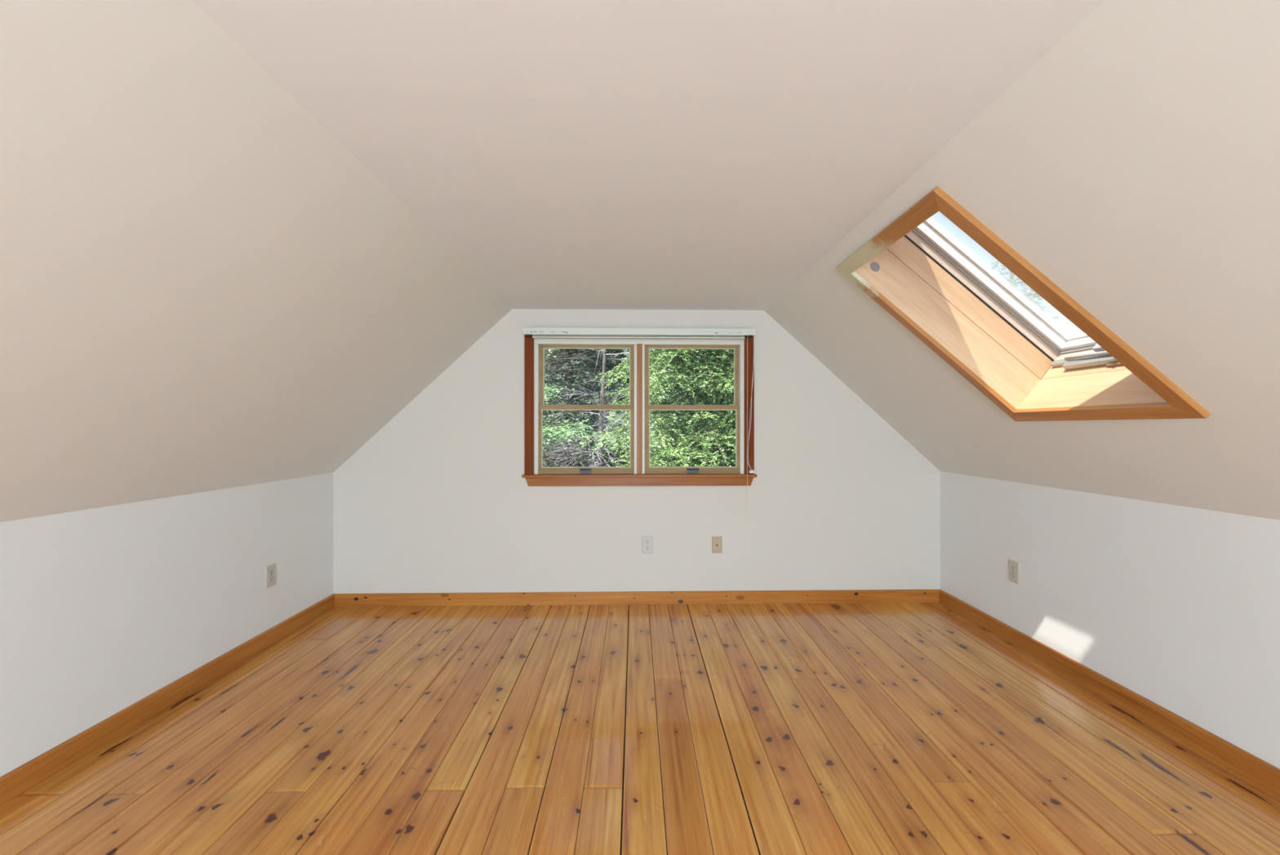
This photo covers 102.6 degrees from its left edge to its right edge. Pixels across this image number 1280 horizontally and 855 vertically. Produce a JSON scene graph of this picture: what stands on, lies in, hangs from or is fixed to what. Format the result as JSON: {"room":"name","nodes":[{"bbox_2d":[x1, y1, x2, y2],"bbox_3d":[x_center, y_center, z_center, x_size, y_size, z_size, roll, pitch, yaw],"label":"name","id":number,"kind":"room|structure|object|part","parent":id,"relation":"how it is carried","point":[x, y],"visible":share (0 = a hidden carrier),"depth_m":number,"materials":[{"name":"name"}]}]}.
{"room":"empty attic room","nodes":[
{"label":"empty attic room","id":0,"kind":"room"},
{"bbox_2d":[0,472,333,776],"bbox_3d":[-2.080,0.827,-0.726,0.120,1.047,8.589,0,0,-1],"label":"wall","id":1,"kind":"structure","parent":0,"point":[102,609],"depth_m":2.08,"materials":[{"name":"white paint"}]},
{"bbox_2d":[0,593,334,805],"bbox_3d":[-2.011,1.158,-0.779,0.016,0.084,8.441,0,0,-1],"label":"baseboard","id":2,"kind":"structure","parent":1,"relation":"attached to","point":[24,777],"depth_m":2.07,"materials":[{"name":"orange wood"}]},
{"bbox_2d":[265,563,275,588],"bbox_3d":[-2.051,0.823,2.848,0.008,0.121,0.074,0,0,-1],"label":"wall outlet","id":3,"kind":"object","parent":1,"relation":"attached to","point":[270,569],"visible":1,"depth_m":2.84,"materials":[{"name":"beige plastic"}]},
{"bbox_2d":[269,576,273,582],"bbox_3d":[-2.048,0.844,2.848,0.003,0.028,0.034,0,0,-1],"label":"receptacle","id":4,"kind":"object","parent":3,"relation":"attached to","point":[271,578],"depth_m":2.85,"materials":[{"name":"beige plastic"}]},
{"bbox_2d":[269,568,273,574],"bbox_3d":[-2.048,0.802,2.848,0.003,0.028,0.034,0,0,-1],"label":"receptacle","id":5,"kind":"object","parent":3,"relation":"attached to","point":[271,571],"depth_m":2.85,"materials":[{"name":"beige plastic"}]},
{"bbox_2d":[0,0,511,522],"bbox_3d":[-1.524,-0.360,-0.710,1.399,1.325,8.609,0,0,-1],"label":"sloped ceiling","id":6,"kind":"structure","parent":0,"point":[202,288],"depth_m":1.45,"materials":[{"name":"beige paint"}]},
{"bbox_2d":[333,308,940,604],"bbox_3d":[0.004,0.234,3.560,4.194,2.132,0.140,0,0,-1],"label":"wall","id":7,"kind":"structure","parent":0,"point":[438,500],"depth_m":3.49,"materials":[{"name":"white paint"}]},
{"bbox_2d":[334,589,939,606],"bbox_3d":[0.006,1.160,3.482,4.102,0.089,0.016,0,0,-1],"label":"baseboard","id":8,"kind":"structure","parent":7,"relation":"attached to","point":[728,597],"depth_m":3.47,"materials":[{"name":"orange wood"}]},
{"bbox_2d":[521,335,756,485],"bbox_3d":[-0.002,-0.134,3.540,1.581,1.061,0.200,0,0,-1],"label":"window","id":9,"kind":"structure","parent":7,"relation":"in","point":[639,472],"depth_m":3.50,"materials":[{"name":"orange wood"}]},
{"bbox_3d":[-0.749,-0.161,3.464,0.061,0.957,0.019,0,0,-1],"label":"casing","id":10,"kind":"part","parent":9,"relation":"part of","materials":[{"name":"brown wood"}]},
{"bbox_3d":[-0.371,0.083,3.530,0.659,0.475,0.032,0,0,-1],"label":"sash","id":11,"kind":"part","parent":9,"relation":"part of","materials":[{"name":"beige wood"}]},
{"bbox_3d":[-0.373,-0.351,3.564,0.665,0.451,0.032,0,0,-1],"label":"sash","id":12,"kind":"part","parent":9,"relation":"part of","materials":[{"name":"beige wood"}]},
{"bbox_2d":[523,327,755,511],"bbox_3d":[-0.001,-0.048,3.449,1.556,1.234,0.044,0,0,-1],"label":"mini blind","id":13,"kind":"object","parent":9,"relation":"attached to","point":[537,332],"visible":1,"depth_m":3.43,"materials":[{"name":"white plastic"}]},
{"bbox_3d":[-0.005,-0.604,3.450,1.427,0.009,0.036,0,0,-1],"label":"rail","id":14,"kind":"part","parent":13,"relation":"part of","materials":[{"name":"white metal"}]},
{"bbox_3d":[0.751,-0.166,3.464,0.042,0.910,0.017,0,0,-1],"label":"pull cord","id":15,"kind":"part","parent":13,"relation":"part of","materials":[{"name":"white"}]},
{"bbox_3d":[0.751,-0.164,3.469,0.041,0.914,0.007,0,0,17],"label":"pull cord","id":16,"kind":"part","parent":13,"relation":"part of","materials":[{"name":"white"}]},
{"bbox_3d":[0.367,-0.351,3.580,0.668,0.451,0.032,0,0,-1],"label":"sash","id":17,"kind":"part","parent":9,"relation":"part of","materials":[{"name":"beige wood"}]},
{"bbox_3d":[0.362,0.083,3.546,0.663,0.475,0.032,0,0,-1],"label":"sash","id":18,"kind":"part","parent":9,"relation":"part of","materials":[{"name":"beige wood"}]},
{"bbox_3d":[0.745,-0.161,3.498,0.064,0.957,0.019,0,0,-1],"label":"casing","id":19,"kind":"part","parent":9,"relation":"part of","materials":[{"name":"brown wood"}]},
{"bbox_2d":[641,535,653,553],"bbox_3d":[0.050,0.797,3.487,0.074,0.121,0.009,0,0,-1],"label":"wall outlet","id":20,"kind":"object","parent":7,"relation":"attached to","point":[646,540],"visible":1,"depth_m":3.48,"materials":[{"name":"beige plastic"}]},
{"bbox_2d":[711,536,721,552],"bbox_3d":[0.525,0.801,3.495,0.069,0.113,0.014,0,0,-1],"label":"cable plate","id":21,"kind":"object","parent":7,"relation":"attached to","point":[716,540],"visible":1,"depth_m":3.50,"materials":[{"name":"beige plastic"}]},
{"bbox_2d":[0,602,1279,854],"bbox_3d":[0.047,1.275,-0.735,4.174,0.150,8.569,0,0,-1],"label":"floor","id":22,"kind":"structure","parent":0,"point":[837,728],"depth_m":1.91,"materials":[{"name":"brown wood"}]},
{"bbox_2d":[191,0,1104,310],"bbox_3d":[0.032,-0.962,-0.695,1.914,0.320,8.609,0,0,-1],"label":"ceiling","id":23,"kind":"structure","parent":0,"point":[571,154],"depth_m":1.30,"materials":[{"name":"white paint"}]},
{"bbox_2d":[764,0,1279,519],"bbox_3d":[1.602,-0.361,-0.680,1.426,1.328,8.609,0,0,-1],"label":"sloped ceiling","id":24,"kind":"structure","parent":0,"point":[1135,165],"depth_m":1.35,"materials":[{"name":"beige paint"}]},
{"bbox_2d":[836,186,1210,421],"bbox_3d":[1.445,-0.583,1.955,1.074,1.111,0.926,0,0,-1],"label":"window","id":25,"kind":"structure","parent":24,"relation":"in","point":[957,286],"depth_m":2.25,"materials":[{"name":"brown wood"}]},
{"bbox_3d":[0.937,-0.721,1.976,0.059,0.056,0.769,0,0,-1],"label":"casing","id":26,"kind":"part","parent":25,"relation":"part of","materials":[{"name":"brown wood"}]},
{"bbox_3d":[1.301,-0.388,2.308,0.799,0.721,0.051,0,0,4],"label":"casing","id":27,"kind":"part","parent":25,"relation":"part of","materials":[{"name":"brown wood"}]},
{"bbox_3d":[1.497,-0.704,1.956,0.846,0.778,0.779,0,0,-1],"label":"roof sash","id":28,"kind":"part","parent":25,"relation":"part of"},
{"bbox_3d":[1.499,-0.627,1.953,0.773,0.707,0.794,0,0,-1],"label":"fixed frame","id":29,"kind":"part","parent":25,"relation":"part of","materials":[{"name":"beige paint"}]},
{"bbox_3d":[1.512,-0.713,1.956,0.733,0.662,0.683,0,0,-1],"label":"pane","id":30,"kind":"part","parent":25,"relation":"part of","materials":[{"name":"clear glass"}]},
{"bbox_3d":[1.790,-0.285,2.025,0.020,0.025,0.271,0,0,2],"label":"opener arm","id":31,"kind":"part","parent":25,"relation":"part of"},
{"bbox_3d":[1.678,-0.054,1.920,0.056,0.053,0.769,0,0,-1],"label":"casing","id":32,"kind":"part","parent":25,"relation":"part of","materials":[{"name":"brown wood"}]},
{"bbox_2d":[940,471,1279,768],"bbox_3d":[2.174,0.827,-0.684,0.120,1.047,8.589,0,0,-1],"label":"wall","id":33,"kind":"structure","parent":0,"point":[1178,606],"depth_m":2.13,"materials":[{"name":"white paint"}]},
{"bbox_2d":[1008,559,1019,584],"bbox_3d":[2.075,0.800,2.845,0.008,0.121,0.074,0,0,-1],"label":"wall outlet","id":34,"kind":"object","parent":33,"relation":"attached to","point":[1014,566],"visible":1,"depth_m":2.84,"materials":[{"name":"beige plastic"}]},
{"bbox_2d":[1010,572,1015,577],"bbox_3d":[2.073,0.821,2.845,0.003,0.028,0.034,0,0,-1],"label":"receptacle","id":35,"kind":"object","parent":34,"relation":"attached to","point":[1012,574],"depth_m":2.85,"materials":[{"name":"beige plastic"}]},
{"bbox_2d":[1010,564,1015,570],"bbox_3d":[2.073,0.779,2.845,0.003,0.028,0.034,0,0,-1],"label":"receptacle","id":36,"kind":"object","parent":34,"relation":"attached to","point":[1012,566],"depth_m":2.85,"materials":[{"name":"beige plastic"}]},
{"bbox_2d":[938,589,1279,797],"bbox_3d":[2.106,1.158,-0.713,0.016,0.084,8.493,0,0,-1],"label":"baseboard","id":37,"kind":"structure","parent":33,"relation":"attached to","point":[1264,774],"depth_m":2.13,"materials":[{"name":"orange wood"}]},
{"label":"outside","id":38,"kind":"structure","parent":0,"visible":0},
{"bbox_3d":[2.339,4.450,16.524,85.000,0.500,57.000,0,0,-1],"label":"ground","id":39,"kind":"structure","parent":38,"visible":0},
{"bbox_2d":[542,351,564,439],"bbox_3d":[-4.568,-2.380,23.475,3.114,13.174,3.196,0,0,2],"label":"tree","id":40,"kind":"object","parent":39,"relation":"on","point":[552,351],"visible":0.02,"depth_m":23.59,"materials":[{"name":"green plant"}]},
{"bbox_2d":[542,348,590,466],"bbox_3d":[-2.922,-1.971,20.439,2.996,12.354,2.921,0,0,10],"label":"tree","id":41,"kind":"object","parent":39,"relation":"on","point":[553,399],"visible":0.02,"depth_m":20.01,"materials":[{"name":"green plant"}]},
{"bbox_2d":[542,383,595,446],"bbox_3d":[-2.190,0.909,9.197,2.866,6.582,1.620,0,0,-1],"label":"pine tree","id":42,"kind":"object","parent":39,"relation":"on","point":[546,426],"visible":0.2,"depth_m":8.98,"materials":[{"name":"green plant"}]},
{"bbox_2d":[542,348,617,466],"bbox_3d":[-2.309,0.203,10.909,3.957,8.007,3.651,0,0,21],"label":"dead tree","id":43,"kind":"object","parent":39,"relation":"on","point":[575,357],"visible":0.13,"depth_m":11.13,"materials":[{"name":"plant"}]},
{"bbox_2d":[542,348,629,466],"bbox_3d":[-2.000,-1.725,12.998,4.191,11.862,4.138,0,0,-1],"label":"spruce tree","id":44,"kind":"object","parent":39,"relation":"on","point":[567,383],"visible":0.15,"depth_m":12.50,"materials":[{"name":"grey plant"}]},
{"bbox_2d":[573,348,629,466],"bbox_3d":[-1.310,-1.828,17.485,2.853,12.069,2.927,0,0,-29],"label":"tree","id":45,"kind":"object","parent":39,"relation":"on","point":[616,362],"visible":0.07,"depth_m":17.18,"materials":[{"name":"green plant"}]},
{"bbox_2d":[542,348,675,466],"bbox_3d":[-0.541,-0.047,11.415,3.583,8.505,4.508,0,0,-1],"label":"dead tree","id":46,"kind":"object","parent":39,"relation":"on","point":[600,462],"visible":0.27,"depth_m":11.34,"materials":[{"name":"grey plant"}]},
{"bbox_2d":[591,348,629,462],"bbox_3d":[-1.303,-2.646,23.452,3.240,13.708,3.325,0,0,30],"label":"tree","id":47,"kind":"object","parent":39,"relation":"on","point":[600,371],"visible":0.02,"depth_m":22.97,"materials":[{"name":"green plant"}]},
{"bbox_2d":[617,348,669,464],"bbox_3d":[0.290,-1.771,20.541,2.900,11.955,2.826,0,0,-39],"label":"tree","id":48,"kind":"object","parent":39,"relation":"on","point":[652,451],"visible":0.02,"depth_m":20.31,"materials":[{"name":"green plant"}]},
{"bbox_2d":[575,349,735,466],"bbox_3d":[0.858,-0.796,9.601,5.327,10.009,5.460,0,0,-3],"label":"tree","id":49,"kind":"object","parent":39,"relation":"on","point":[717,434],"visible":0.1,"depth_m":8.71,"materials":[{"name":"green plant"}]},
{"bbox_2d":[662,350,686,460],"bbox_3d":[1.909,-1.748,23.519,2.815,11.910,2.889,0,0,-23],"label":"tree","id":50,"kind":"object","parent":39,"relation":"on","point":[682,350],"visible":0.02,"depth_m":23.40,"materials":[{"name":"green plant"}]},
{"bbox_2d":[664,349,724,466],"bbox_3d":[1.945,-2.117,17.558,3.068,12.647,2.990,0,0,-1],"label":"tree","id":51,"kind":"object","parent":39,"relation":"on","point":[708,349],"visible":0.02,"depth_m":17.28,"materials":[{"name":"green plant"}]}
]}

